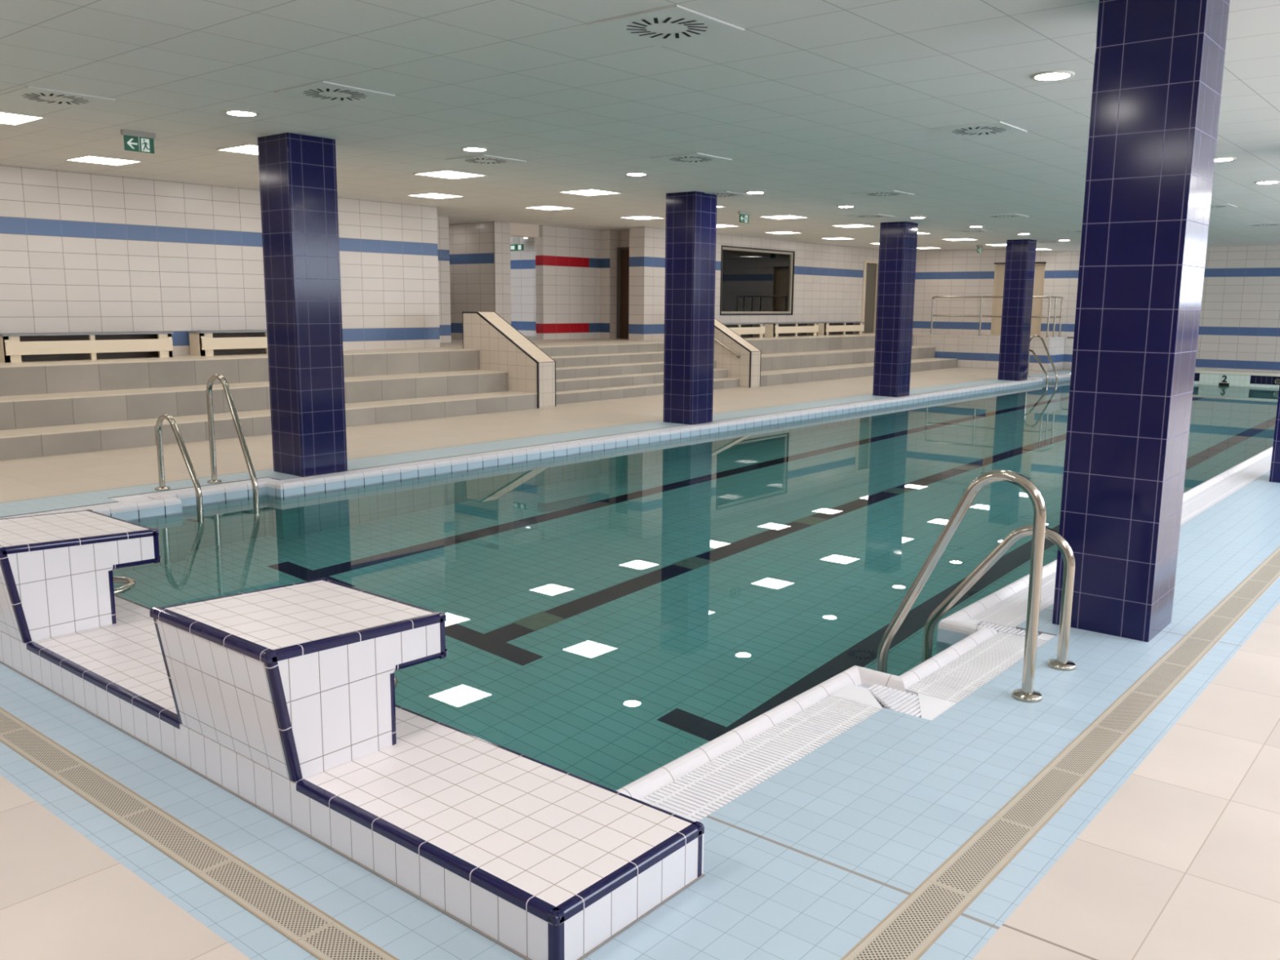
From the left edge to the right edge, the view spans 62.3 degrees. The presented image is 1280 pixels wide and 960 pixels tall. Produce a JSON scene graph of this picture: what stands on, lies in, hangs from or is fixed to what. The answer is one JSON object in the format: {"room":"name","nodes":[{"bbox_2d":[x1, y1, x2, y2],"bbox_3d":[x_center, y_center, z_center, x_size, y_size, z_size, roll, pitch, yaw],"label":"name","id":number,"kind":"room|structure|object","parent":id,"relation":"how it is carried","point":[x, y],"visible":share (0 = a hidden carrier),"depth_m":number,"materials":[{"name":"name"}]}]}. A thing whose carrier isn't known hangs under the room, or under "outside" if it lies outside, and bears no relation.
{"room":"indoor swimming pool","nodes":[
{"label":"indoor swimming pool","id":0,"kind":"room"},
{"bbox_2d":[0,164,439,355],"bbox_3d":[-9.118,-2.095,12.254,1.500,3.200,16.100,8,12,39],"label":"wall","id":1,"kind":"structure","parent":0,"point":[80,251],"depth_m":14.31,"materials":[{"name":"tile"}]},
{"bbox_2d":[436,215,536,342],"bbox_3d":[-4.061,-4.091,21.866,3.250,2.330,5.450,8,12,39],"label":"wall","id":2,"kind":"structure","parent":0,"point":[465,251],"depth_m":21.41,"materials":[{"name":"tile"}]},
{"bbox_2d":[510,222,538,237],"bbox_3d":[-2.465,-5.076,21.506,0.340,0.240,0.820,8,12,39],"label":"trim","id":3,"kind":"structure","parent":2,"relation":"attached to","point":[521,230],"depth_m":21.41,"materials":[{"name":"beige"}]},
{"bbox_2d":[493,221,511,324],"bbox_3d":[-2.943,-3.981,21.266,0.550,2.330,0.420,8,12,39],"label":"wall","id":4,"kind":"structure","parent":0,"point":[501,229],"depth_m":21.05,"materials":[{"name":"tile"}]},
{"bbox_2d":[535,225,610,339],"bbox_3d":[-1.485,-4.181,22.547,1.820,2.330,0.453,-8,12,-40],"label":"wall","id":5,"kind":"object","parent":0,"point":[572,264],"visible":1,"depth_m":22.48,"materials":[{"name":"tile"}]},
{"bbox_2d":[609,226,644,340],"bbox_3d":[-0.174,-4.178,22.599,1.210,2.330,0.650,8,12,39],"label":"wall","id":6,"kind":"structure","parent":0,"point":[633,238],"depth_m":22.21,"materials":[{"name":"tile"}]},
{"bbox_2d":[616,247,629,338],"bbox_3d":[-0.184,-4.047,22.936,0.800,1.960,0.122,8,12,39],"label":"door","id":7,"kind":"structure","parent":6,"relation":"attached to","point":[623,253],"depth_m":23.09,"materials":[{"name":"brown wood"}]},
{"bbox_2d":[0,367,1279,959],"bbox_3d":[3.445,-0.474,13.206,17.100,0.090,33.200,8,12,39],"label":"floor","id":8,"kind":"structure","parent":0,"point":[1170,850],"depth_m":3.38,"materials":[{"name":"blue tile"}]},
{"bbox_2d":[155,413,203,510],"bbox_3d":[-3.921,0.100,9.002,0.710,1.317,0.122,8,12,39],"label":"grab rail","id":9,"kind":"object","parent":8,"relation":"on","point":[161,419],"visible":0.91,"depth_m":8.91,"materials":[{"name":"silver metal"}]},
{"bbox_2d":[0,706,399,959],"bbox_3d":[-4.037,0.718,5.370,10.506,0.008,0.127,8,12,39],"label":"drain grate","id":10,"kind":"object","parent":8,"relation":"on","point":[319,934],"visible":1,"depth_m":3.14,"materials":[{"name":"beige"}]},
{"bbox_2d":[206,373,258,502],"bbox_3d":[-3.595,-0.112,9.331,0.770,1.633,0.122,8,12,39],"label":"grab rail","id":11,"kind":"object","parent":8,"relation":"on","point":[210,383],"visible":0.85,"depth_m":9.22,"materials":[{"name":"silver metal"}]},
{"bbox_2d":[0,346,537,460],"bbox_3d":[-7.640,-0.722,11.177,2.433,0.870,15.978,8,12,39],"label":"stand","id":12,"kind":"object","parent":8,"relation":"on","point":[48,407],"visible":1,"depth_m":13.02,"materials":[{"name":"grey tile"}]},
{"bbox_2d":[0,331,173,362],"bbox_3d":[-6.993,-1.696,13.407,0.350,0.332,2.070,8,12,39],"label":"bench","id":13,"kind":"object","parent":12,"relation":"on","point":[14,348],"visible":1,"depth_m":13.31,"materials":[{"name":"beige"}]},
{"bbox_2d":[187,329,267,355],"bbox_3d":[-5.435,-1.991,15.261,0.350,0.332,2.070,8,12,39],"label":"bench","id":14,"kind":"object","parent":12,"relation":"on","point":[202,343],"visible":0.45,"depth_m":14.77,"materials":[{"name":"beige"}]},
{"bbox_2d":[257,132,347,476],"bbox_3d":[-3.177,-1.616,9.996,0.490,3.100,0.500,8,12,39],"label":"tiled pillar","id":15,"kind":"structure","parent":8,"relation":"on","point":[299,202],"depth_m":9.82,"materials":[{"name":"blue tile"}]},
{"bbox_2d":[0,595,705,959],"bbox_3d":[-2.743,0.802,5.057,7.109,0.360,0.616,8,12,39],"label":"platform","id":16,"kind":"object","parent":8,"relation":"on","point":[541,860],"visible":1,"depth_m":3.12,"materials":[{"name":"tile"}]},
{"bbox_2d":[0,509,160,643],"bbox_3d":[-2.748,0.415,4.971,0.732,0.435,0.716,8,12,39],"label":"starting block","id":17,"kind":"object","parent":16,"relation":"on","point":[56,578],"visible":1,"depth_m":4.71,"materials":[{"name":"tile"}]},
{"bbox_2d":[149,577,447,782],"bbox_3d":[-1.163,0.645,3.676,0.732,0.435,0.716,8,12,39],"label":"starting block","id":18,"kind":"object","parent":16,"relation":"on","point":[299,681],"visible":1,"depth_m":3.43,"materials":[{"name":"tile"}]},
{"bbox_2d":[462,311,555,408],"bbox_3d":[-2.132,-1.970,17.128,1.756,1.475,0.406,8,12,39],"label":"wall","id":19,"kind":"structure","parent":8,"relation":"on","point":[502,347],"depth_m":16.86,"materials":[{"name":"tile"}]},
{"bbox_2d":[0,373,1071,519],"bbox_3d":[2.755,-1.120,16.963,0.456,0.058,24.974,8,12,39],"label":"tiled border","id":20,"kind":"object","parent":8,"relation":"on","point":[150,496],"visible":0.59,"depth_m":10.68,"materials":[{"name":"tile"}]},
{"bbox_2d":[457,340,739,404],"bbox_3d":[-0.607,-2.082,19.724,2.205,0.870,5.516,8,12,39],"label":"staircase","id":21,"kind":"structure","parent":8,"relation":"on","point":[586,371],"depth_m":19.09,"materials":[{"name":"grey tile"}]},
{"bbox_2d":[662,191,716,424],"bbox_3d":[0.685,-2.343,14.570,0.490,3.100,0.500,8,12,39],"label":"tiled pillar","id":22,"kind":"structure","parent":8,"relation":"on","point":[691,224],"depth_m":14.39,"materials":[{"name":"blue tile"}]},
{"bbox_2d":[713,318,760,387],"bbox_3d":[1.639,-2.683,21.616,1.756,1.475,0.376,8,12,39],"label":"wall","id":23,"kind":"structure","parent":8,"relation":"on","point":[747,367],"depth_m":21.21,"materials":[{"name":"tile"}]},
{"bbox_2d":[714,338,740,358],"bbox_3d":[1.426,-2.903,21.444,1.509,0.816,0.111,8,12,39],"label":"handrail","id":24,"kind":"object","parent":23,"relation":"attached to","point":[738,356],"visible":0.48,"depth_m":21.15,"materials":[{"name":"silver metal"}]},
{"bbox_2d":[742,333,957,386],"bbox_3d":[4.574,-3.032,25.714,2.433,0.870,9.688,8,12,39],"label":"stand","id":25,"kind":"object","parent":8,"relation":"on","point":[791,359],"visible":0.51,"depth_m":24.61,"materials":[{"name":"grey tile"}]},
{"bbox_2d":[722,323,765,337],"bbox_3d":[2.177,-3.431,24.321,0.350,0.332,2.070,8,12,39],"label":"bench","id":26,"kind":"object","parent":25,"relation":"on","point":[743,330],"visible":0.57,"depth_m":24.63,"materials":[{"name":"beige"}]},
{"bbox_2d":[763,322,819,337],"bbox_3d":[3.761,-3.731,26.206,0.350,0.332,2.070,8,12,39],"label":"bench","id":27,"kind":"object","parent":25,"relation":"on","point":[771,329],"visible":0.95,"depth_m":26.08,"materials":[{"name":"beige"}]},
{"bbox_2d":[817,321,865,335],"bbox_3d":[5.306,-4.023,28.045,0.350,0.332,2.070,8,12,39],"label":"bench","id":28,"kind":"object","parent":25,"relation":"on","point":[825,328],"visible":0.94,"depth_m":27.95,"materials":[{"name":"beige"}]},
{"bbox_2d":[872,221,918,396],"bbox_3d":[4.643,-3.088,19.258,0.490,3.100,0.500,8,12,39],"label":"tiled pillar","id":29,"kind":"structure","parent":8,"relation":"on","point":[898,241],"depth_m":19.07,"materials":[{"name":"blue tile"}]},
{"bbox_2d":[640,453,1271,822],"bbox_3d":[7.987,-0.362,12.688,0.456,0.058,24.974,8,12,39],"label":"grate","id":30,"kind":"object","parent":8,"relation":"on","point":[695,795],"visible":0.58,"depth_m":4.38,"materials":[{"name":"white plastic"}]},
{"bbox_2d":[875,469,1046,702],"bbox_3d":[1.392,0.729,4.643,0.757,1.600,0.122,8,12,39],"label":"grab rail","id":31,"kind":"object","parent":8,"relation":"on","point":[1027,693],"visible":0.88,"depth_m":4.43,"materials":[{"name":"silver metal"}]},
{"bbox_2d":[921,524,1075,671],"bbox_3d":[1.700,0.823,5.052,0.738,1.286,0.122,8,12,39],"label":"grab rail","id":32,"kind":"object","parent":8,"relation":"on","point":[1061,662],"visible":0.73,"depth_m":4.86,"materials":[{"name":"silver metal"}]},
{"bbox_2d":[997,239,1036,381],"bbox_3d":[8.475,-3.806,23.779,0.490,3.100,0.500,8,12,39],"label":"tiled pillar","id":33,"kind":"structure","parent":8,"relation":"on","point":[1020,254],"depth_m":23.60,"materials":[{"name":"blue tile"}]},
{"bbox_2d":[1029,349,1048,383],"bbox_3d":[9.098,-2.363,24.498,0.710,1.317,0.122,8,12,39],"label":"grab rail","id":34,"kind":"object","parent":8,"relation":"on","point":[1030,350],"visible":0.29,"depth_m":24.33,"materials":[{"name":"silver metal"}]},
{"bbox_2d":[1027,334,1057,382],"bbox_3d":[9.422,-2.575,24.824,0.770,1.633,0.122,8,12,39],"label":"grab rail","id":35,"kind":"object","parent":8,"relation":"on","point":[1035,335],"visible":0.59,"depth_m":24.69,"materials":[{"name":"silver metal"}]},
{"bbox_2d":[840,546,1279,959],"bbox_3d":[8.785,-0.339,12.402,0.147,0.008,27.435,8,12,39],"label":"drain grate","id":36,"kind":"object","parent":8,"relation":"on","point":[911,928],"visible":1,"depth_m":3.52,"materials":[{"name":"beige"}]},
{"bbox_2d":[1052,0,1230,642],"bbox_3d":[2.483,-0.781,5.282,0.468,3.100,0.445,8,12,39],"label":"tiled pillar","id":37,"kind":"structure","parent":8,"relation":"on","point":[1158,67],"depth_m":5.10,"materials":[{"name":"blue tile"}]},
{"bbox_2d":[1193,368,1279,387],"bbox_3d":[13.935,-2.259,24.296,7.360,0.455,0.715,8,12,39],"label":"platform","id":38,"kind":"object","parent":8,"relation":"on","point":[1258,379],"visible":0.27,"depth_m":23.91,"materials":[{"name":"beige"}]},
{"bbox_2d":[1199,373,1250,386],"bbox_3d":[13.399,-2.227,24.269,1.035,0.390,0.023,8,12,39],"label":"number sign","id":39,"kind":"object","parent":38,"relation":"attached to","point":[1205,379],"visible":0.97,"depth_m":24.25,"materials":[{"name":"plastic"}]},
{"bbox_2d":[1269,384,1279,482],"bbox_3d":[6.354,-1.513,9.890,0.468,3.100,0.445,8,12,39],"label":"tiled pillar","id":40,"kind":"structure","parent":8,"relation":"on","point":[1274,477],"depth_m":10.05,"materials":[{"name":"blue tile"}]},
{"bbox_2d":[0,0,1279,251],"bbox_3d":[1.665,-3.888,14.159,21.800,0.100,33.200,8,12,39],"label":"ceiling","id":41,"kind":"structure","parent":0,"point":[814,104],"depth_m":7.93,"materials":[{"name":"tile"}]},
{"bbox_2d":[0,111,45,125],"bbox_3d":[-5.325,-2.983,8.676,0.604,0.008,0.604,8,12,39],"label":"recessed light","id":42,"kind":"object","parent":41,"relation":"in","point":[6,117],"visible":1,"depth_m":8.75,"materials":[{"name":"white"}]},
{"bbox_2d":[0,85,115,109],"bbox_3d":[-4.338,-2.836,7.858,0.600,0.011,0.600,8,12,39],"label":"ceiling vent","id":43,"kind":"object","parent":41,"relation":"in","point":[28,94],"visible":1,"depth_m":7.82,"materials":[{"name":"white"}]},
{"bbox_2d":[65,155,142,165],"bbox_3d":[-6.166,-3.673,12.168,0.604,0.008,0.604,8,12,39],"label":"recessed light","id":44,"kind":"object","parent":41,"relation":"in","point":[88,158],"visible":1,"depth_m":12.15,"materials":[{"name":"white"}]},
{"bbox_2d":[120,128,155,153],"bbox_3d":[-4.472,-3.018,9.441,0.042,0.175,0.294,8,12,39],"label":"exit sign","id":45,"kind":"object","parent":41,"relation":"hanging from","point":[134,140],"visible":1,"depth_m":9.43,"materials":[{"name":"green plastic"}]},
{"bbox_2d":[216,143,257,155],"bbox_3d":[-3.773,-3.276,10.523,0.604,0.008,0.604,8,12,39],"label":"recessed light","id":46,"kind":"object","parent":41,"relation":"in","point":[248,148],"visible":0.49,"depth_m":10.44,"materials":[{"name":"white"}]},
{"bbox_2d":[223,109,259,116],"bbox_3d":[-3.169,-2.917,8.415,0.270,0.014,0.270,8,12,39],"label":"recessed light","id":47,"kind":"object","parent":41,"relation":"in","point":[238,113],"visible":1,"depth_m":8.37,"materials":[{"name":"white"}]},
{"bbox_2d":[274,80,395,105],"bbox_3d":[-2.191,-2.775,7.602,0.600,0.011,0.600,8,12,39],"label":"ceiling vent","id":48,"kind":"object","parent":41,"relation":"in","point":[326,91],"visible":1,"depth_m":7.57,"materials":[{"name":"white"}]},
{"bbox_2d":[406,192,464,199],"bbox_3d":[-3.063,-4.260,15.862,0.604,0.008,0.604,8,12,39],"label":"recessed light","id":49,"kind":"object","parent":41,"relation":"in","point":[431,195],"visible":1,"depth_m":15.83,"materials":[{"name":"white"}]},
{"bbox_2d":[409,193,460,198],"bbox_3d":[-3.063,-4.260,15.862,0.580,0.001,0.580,8,12,39],"label":"diffuser","id":50,"kind":"object","parent":49,"relation":"attached to","point":[429,195],"depth_m":15.90,"materials":[{"name":"plastic"}]},
{"bbox_2d":[413,169,486,179],"bbox_3d":[-2.221,-3.570,12.370,0.604,0.008,0.604,8,12,39],"label":"recessed light","id":51,"kind":"object","parent":41,"relation":"in","point":[447,174],"visible":1,"depth_m":12.35,"materials":[{"name":"white"}]},
{"bbox_2d":[460,146,488,151],"bbox_3d":[-1.605,-3.213,10.277,0.270,0.014,0.270,8,12,39],"label":"recessed light","id":52,"kind":"object","parent":41,"relation":"in","point":[470,148],"visible":1,"depth_m":10.23,"materials":[{"name":"white"}]},
{"bbox_2d":[444,154,526,165],"bbox_3d":[-1.618,-3.351,11.095,0.600,0.011,0.600,8,12,39],"label":"ceiling vent","id":53,"kind":"object","parent":41,"relation":"in","point":[482,159],"visible":1,"depth_m":11.05,"materials":[{"name":"white"}]},
{"bbox_2d":[510,236,523,250],"bbox_3d":[-2.778,-5.357,23.728,0.440,0.420,0.035,8,12,39],"label":"exit sign","id":54,"kind":"object","parent":41,"relation":"hanging from","point":[516,246],"visible":0.86,"depth_m":23.72,"materials":[{"name":"green"}]},
{"bbox_2d":[524,205,575,210],"bbox_3d":[-1.511,-4.553,17.709,0.604,0.008,0.604,8,12,39],"label":"recessed light","id":55,"kind":"object","parent":41,"relation":"in","point":[541,207],"visible":1,"depth_m":17.69,"materials":[{"name":"white"}]},
{"bbox_2d":[558,188,622,195],"bbox_3d":[-0.670,-3.863,14.217,0.604,0.008,0.604,8,12,39],"label":"recessed light","id":56,"kind":"object","parent":41,"relation":"in","point":[591,192],"visible":1,"depth_m":14.20,"materials":[{"name":"white"}]},
{"bbox_2d":[624,172,648,176],"bbox_3d":[-0.040,-3.509,12.139,0.270,0.014,0.270,8,12,39],"label":"recessed light","id":57,"kind":"object","parent":41,"relation":"in","point":[632,174],"visible":1,"depth_m":12.10,"materials":[{"name":"white"}]},
{"bbox_2d":[618,215,665,219],"bbox_3d":[0.041,-4.847,19.555,0.604,0.008,0.604,8,12,39],"label":"recessed light","id":58,"kind":"object","parent":41,"relation":"in","point":[642,217],"visible":1,"depth_m":19.52,"materials":[{"name":"white"}]},
{"bbox_2d":[622,216,660,219],"bbox_3d":[0.041,-4.847,19.555,0.580,0.001,0.580,8,12,39],"label":"diffuser","id":59,"kind":"object","parent":58,"relation":"attached to","point":[637,217],"depth_m":19.53,"materials":[{"name":"plastic"}]},
{"bbox_2d":[587,4,744,46],"bbox_3d":[0.145,-2.436,5.694,0.600,0.011,0.600,8,12,39],"label":"ceiling vent","id":60,"kind":"object","parent":41,"relation":"in","point":[674,24],"visible":1,"depth_m":5.66,"materials":[{"name":"white"}]},
{"bbox_2d":[649,152,732,164],"bbox_3d":[0.522,-3.288,10.832,0.600,0.011,0.600,8,12,39],"label":"ceiling vent","id":61,"kind":"object","parent":41,"relation":"in","point":[694,157],"visible":1,"depth_m":10.79,"materials":[{"name":"white"}]},
{"bbox_2d":[716,224,737,227],"bbox_3d":[1.593,-5.140,21.402,0.604,0.008,0.604,8,12,39],"label":"recessed light","id":62,"kind":"object","parent":41,"relation":"in","point":[717,225],"visible":0.51,"depth_m":21.35,"materials":[{"name":"white"}]},
{"bbox_2d":[716,224,732,226],"bbox_3d":[1.593,-5.140,21.402,0.580,0.001,0.580,8,12,39],"label":"diffuser","id":63,"kind":"object","parent":62,"relation":"attached to","point":[717,225],"depth_m":21.35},
{"bbox_2d":[705,191,751,198],"bbox_3d":[1.102,-3.865,14.333,0.600,0.011,0.600,8,12,39],"label":"ceiling vent","id":64,"kind":"object","parent":41,"relation":"in","point":[722,193],"visible":0.84,"depth_m":14.27,"materials":[{"name":"white"}]},
{"bbox_2d":[737,210,750,223],"bbox_3d":[1.670,-4.218,16.984,0.042,0.175,0.290,8,12,39],"label":"exit sign","id":65,"kind":"object","parent":41,"relation":"hanging from","point":[744,215],"visible":1,"depth_m":16.97,"materials":[{"name":"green plastic"}]},
{"bbox_2d":[745,191,764,194],"bbox_3d":[1.524,-3.805,14.001,0.270,0.014,0.270,8,12,39],"label":"recessed light","id":66,"kind":"object","parent":41,"relation":"in","point":[746,192],"visible":1,"depth_m":13.93,"materials":[{"name":"white"}]},
{"bbox_2d":[764,231,802,234],"bbox_3d":[3.144,-5.434,23.249,0.604,0.008,0.604,8,12,39],"label":"recessed light","id":67,"kind":"object","parent":41,"relation":"in","point":[784,232],"visible":1,"depth_m":23.30,"materials":[{"name":"white"}]},
{"bbox_2d":[770,231,799,234],"bbox_3d":[3.144,-5.434,23.249,0.580,0.001,0.580,8,12,39],"label":"diffuser","id":68,"kind":"object","parent":67,"relation":"attached to","point":[779,233],"depth_m":23.33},
{"bbox_2d":[759,214,808,219],"bbox_3d":[2.434,-4.450,17.910,0.604,0.008,0.604,8,12,39],"label":"recessed light","id":69,"kind":"object","parent":41,"relation":"in","point":[785,216],"visible":1,"depth_m":17.86,"materials":[{"name":"white"}]},
{"bbox_2d":[764,215,805,218],"bbox_3d":[2.434,-4.450,17.910,0.580,0.001,0.580,8,12,39],"label":"diffuser","id":70,"kind":"object","parent":69,"relation":"attached to","point":[780,216],"depth_m":17.96,"materials":[{"name":"plastic"}]},
{"bbox_2d":[823,237,855,239],"bbox_3d":[4.696,-5.728,25.096,0.604,0.008,0.604,8,12,39],"label":"recessed light","id":71,"kind":"object","parent":41,"relation":"in","point":[831,238],"visible":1,"depth_m":25.15,"materials":[{"name":"white"}]},
{"bbox_2d":[825,237,853,239],"bbox_3d":[4.696,-5.728,25.096,0.580,0.001,0.580,8,12,39],"label":"diffuser","id":72,"kind":"object","parent":71,"relation":"attached to","point":[835,237],"depth_m":25.16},
{"bbox_2d":[836,204,854,207],"bbox_3d":[3.088,-4.101,15.863,0.270,0.014,0.270,8,12,39],"label":"recessed light","id":73,"kind":"object","parent":41,"relation":"in","point":[842,206],"visible":1,"depth_m":15.78,"materials":[{"name":"white"}]},
{"bbox_2d":[831,224,875,227],"bbox_3d":[3.986,-4.744,19.757,0.604,0.008,0.604,8,12,39],"label":"recessed light","id":74,"kind":"object","parent":41,"relation":"in","point":[842,225],"visible":1,"depth_m":19.72,"materials":[{"name":"white"}]},
{"bbox_2d":[844,213,894,218],"bbox_3d":[3.822,-4.380,17.571,0.600,0.011,0.600,8,12,39],"label":"ceiling vent","id":75,"kind":"object","parent":41,"relation":"in","point":[870,215],"visible":1,"depth_m":17.48,"materials":[{"name":"white"}]},
{"bbox_2d":[852,190,914,197],"bbox_3d":[3.236,-3.801,14.061,0.600,0.011,0.600,8,12,39],"label":"ceiling vent","id":76,"kind":"object","parent":41,"relation":"in","point":[890,193],"visible":1,"depth_m":14.01,"materials":[{"name":"white"}]},
{"bbox_2d":[909,216,925,218],"bbox_3d":[4.653,-4.397,17.726,0.270,0.014,0.270,8,12,39],"label":"recessed light","id":77,"kind":"object","parent":41,"relation":"in","point":[912,217],"visible":1,"depth_m":17.65,"materials":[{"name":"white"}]},
{"bbox_2d":[942,238,978,240],"bbox_3d":[7.089,-5.331,23.451,0.604,0.008,0.604,8,12,39],"label":"recessed light","id":78,"kind":"object","parent":41,"relation":"in","point":[949,239],"visible":1,"depth_m":23.47,"materials":[{"name":"white"}]},
{"bbox_2d":[951,229,993,232],"bbox_3d":[6.543,-4.895,20.808,0.600,0.011,0.600,8,12,39],"label":"ceiling vent","id":79,"kind":"object","parent":41,"relation":"in","point":[971,230],"visible":1,"depth_m":20.78,"materials":[{"name":"white"}]},
{"bbox_2d":[929,120,1026,138],"bbox_3d":[2.858,-2.950,8.923,0.600,0.011,0.600,8,12,39],"label":"ceiling vent","id":80,"kind":"object","parent":41,"relation":"in","point":[993,128],"visible":1,"depth_m":8.88,"materials":[{"name":"white"}]},
{"bbox_2d":[976,244,982,253],"bbox_3d":[8.780,-5.971,27.362,0.042,0.200,0.290,8,12,39],"label":"exit sign","id":81,"kind":"object","parent":41,"relation":"hanging from","point":[980,247],"visible":1,"depth_m":27.33,"materials":[{"name":"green plastic"}]},
{"bbox_2d":[984,244,1006,245],"bbox_3d":[8.641,-5.625,25.298,0.604,0.008,0.604,8,12,39],"label":"recessed light","id":82,"kind":"object","parent":41,"relation":"in","point":[984,244],"visible":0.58,"depth_m":25.22,"materials":[{"name":"white"}]},
{"bbox_2d":[979,213,1028,217],"bbox_3d":[5.949,-4.314,17.291,0.600,0.011,0.600,8,12,39],"label":"ceiling vent","id":83,"kind":"object","parent":41,"relation":"in","point":[1000,215],"visible":1,"depth_m":17.22,"materials":[{"name":"white"}]},
{"bbox_2d":[1036,240,1065,243],"bbox_3d":[9.263,-5.409,24.046,0.600,0.011,0.600,8,12,39],"label":"ceiling vent","id":84,"kind":"object","parent":41,"relation":"in","point":[1038,242],"visible":0.97,"depth_m":23.97,"materials":[{"name":"white"}]},
{"bbox_2d":[1030,70,1075,81],"bbox_3d":[2.651,-2.596,6.800,0.270,0.014,0.270,8,12,39],"label":"recessed light","id":85,"kind":"object","parent":41,"relation":"in","point":[1054,75],"visible":1,"depth_m":6.77,"materials":[{"name":"white"}]},
{"bbox_2d":[1065,230,1081,232],"bbox_3d":[8.662,-4.828,20.520,0.600,0.011,0.600,8,12,39],"label":"ceiling vent","id":86,"kind":"object","parent":41,"relation":"in","point":[1073,231],"visible":0.32,"depth_m":20.56,"materials":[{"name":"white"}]},
{"bbox_2d":[1210,203,1237,208],"bbox_3d":[8.284,-3.976,15.382,0.600,0.011,0.600,8,12,39],"label":"ceiling vent","id":87,"kind":"object","parent":41,"relation":"in","point":[1224,205],"visible":0.48,"depth_m":15.25,"materials":[{"name":"white"}]},
{"bbox_2d":[1214,156,1236,161],"bbox_3d":[5.779,-3.188,10.524,0.270,0.014,0.270,8,12,39],"label":"recessed light","id":88,"kind":"object","parent":41,"relation":"in","point":[1220,158],"visible":0.66,"depth_m":10.44,"materials":[{"name":"white"}]},
{"bbox_2d":[1243,222,1279,226],"bbox_3d":[10.998,-4.489,18.611,0.600,0.011,0.600,8,12,39],"label":"ceiling vent","id":89,"kind":"object","parent":41,"relation":"in","point":[1266,224],"visible":1,"depth_m":18.57,"materials":[{"name":"white"}]},
{"bbox_2d":[1253,180,1279,184],"bbox_3d":[7.344,-3.484,12.386,0.270,0.014,0.270,8,12,39],"label":"recessed light","id":90,"kind":"object","parent":41,"relation":"in","point":[1264,182],"visible":1,"depth_m":12.34,"materials":[{"name":"white"}]},
{"bbox_2d":[437,333,1057,348],"bbox_3d":[-3.072,-2.323,18.388,9.540,0.001,33.200,8,12,39],"label":"floor","id":91,"kind":"structure","parent":0,"point":[455,343],"depth_m":21.65,"materials":[{"name":"tile"}]},
{"bbox_2d":[929,296,1063,337],"bbox_3d":[9.526,-4.399,28.380,3.270,1.039,0.970,8,12,39],"label":"railing","id":92,"kind":"object","parent":91,"relation":"on","point":[980,315],"visible":0.94,"depth_m":27.85,"materials":[{"name":"silver metal"}]},
{"bbox_2d":[643,226,879,340],"bbox_3d":[3.799,-4.346,26.470,0.001,3.200,11.650,8,12,39],"label":"wall","id":93,"kind":"structure","parent":0,"point":[828,286],"depth_m":26.75,"materials":[{"name":"tile"}]},
{"bbox_2d":[720,244,795,315],"bbox_3d":[2.797,-4.727,25.246,0.112,1.565,3.140,8,12,39],"label":"window","id":94,"kind":"structure","parent":93,"relation":"attached to","point":[754,281],"depth_m":25.23,"materials":[{"name":"black"}]},
{"bbox_2d":[861,260,878,333],"bbox_3d":[6.391,-5.105,29.587,0.140,1.980,0.920,8,12,39],"label":"door","id":95,"kind":"structure","parent":93,"relation":"attached to","point":[870,274],"depth_m":29.66,"materials":[{"name":"beige"}]},
{"bbox_2d":[912,333,1065,371],"bbox_3d":[8.992,-3.558,29.108,4.850,0.870,1.200,8,12,39],"label":"wall","id":96,"kind":"structure","parent":0,"point":[982,352],"depth_m":28.23,"materials":[{"name":"tile"}]},
{"bbox_2d":[991,264,997,334],"bbox_3d":[10.318,-4.908,28.766,1.360,1.930,0.300,8,12,39],"label":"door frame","id":97,"kind":"structure","parent":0,"point":[996,265],"depth_m":29.14,"materials":[{"name":"beige"}]},
{"bbox_2d":[993,263,1044,335],"bbox_3d":[10.354,-4.915,28.808,1.360,1.930,0.068,8,12,39],"label":"door","id":98,"kind":"structure","parent":97,"relation":"attached to","point":[1039,272],"depth_m":28.61,"materials":[{"name":"beige"}]},
{"bbox_2d":[912,245,1279,372],"bbox_3d":[14.079,-4.099,25.537,17.050,3.200,0.001,8,12,39],"label":"wall","id":99,"kind":"structure","parent":0,"point":[1239,324],"depth_m":25.95,"materials":[{"name":"tile"}]},
{"bbox_2d":[994,262,1046,264],"bbox_3d":[10.227,-5.841,28.489,1.400,0.040,0.012,8,12,39],"label":"trim","id":100,"kind":"structure","parent":99,"relation":"attached to","point":[1035,262],"depth_m":28.22,"materials":[{"name":"black"}]},
{"bbox_3d":[5.368,0.091,14.970,6.599,1.750,25.000,8,12,39],"label":"floor","id":101,"kind":"structure","parent":0,"visible":0},
{"bbox_2d":[91,374,1071,520],"bbox_3d":[2.885,-1.019,16.880,0.304,0.269,25.000,8,12,39],"label":"rim","id":102,"kind":"object","parent":101,"relation":"on","point":[167,504],"visible":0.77,"depth_m":11.15,"materials":[{"name":"tile"}]},
{"bbox_2d":[112,380,1279,791],"bbox_3d":[5.375,-0.674,14.842,6.599,0.001,25.000,8,12,39],"label":"pool water","id":103,"kind":"object","parent":101,"relation":"in","point":[612,615],"visible":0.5,"depth_m":7.35,"materials":[{"name":"liquid"}]},
{"bbox_2d":[616,446,1272,799],"bbox_3d":[7.864,-0.298,12.810,0.304,0.269,25.000,8,12,39],"label":"rim","id":104,"kind":"object","parent":101,"relation":"attached to","point":[953,629],"visible":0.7,"depth_m":4.65,"materials":[{"name":"tile"}]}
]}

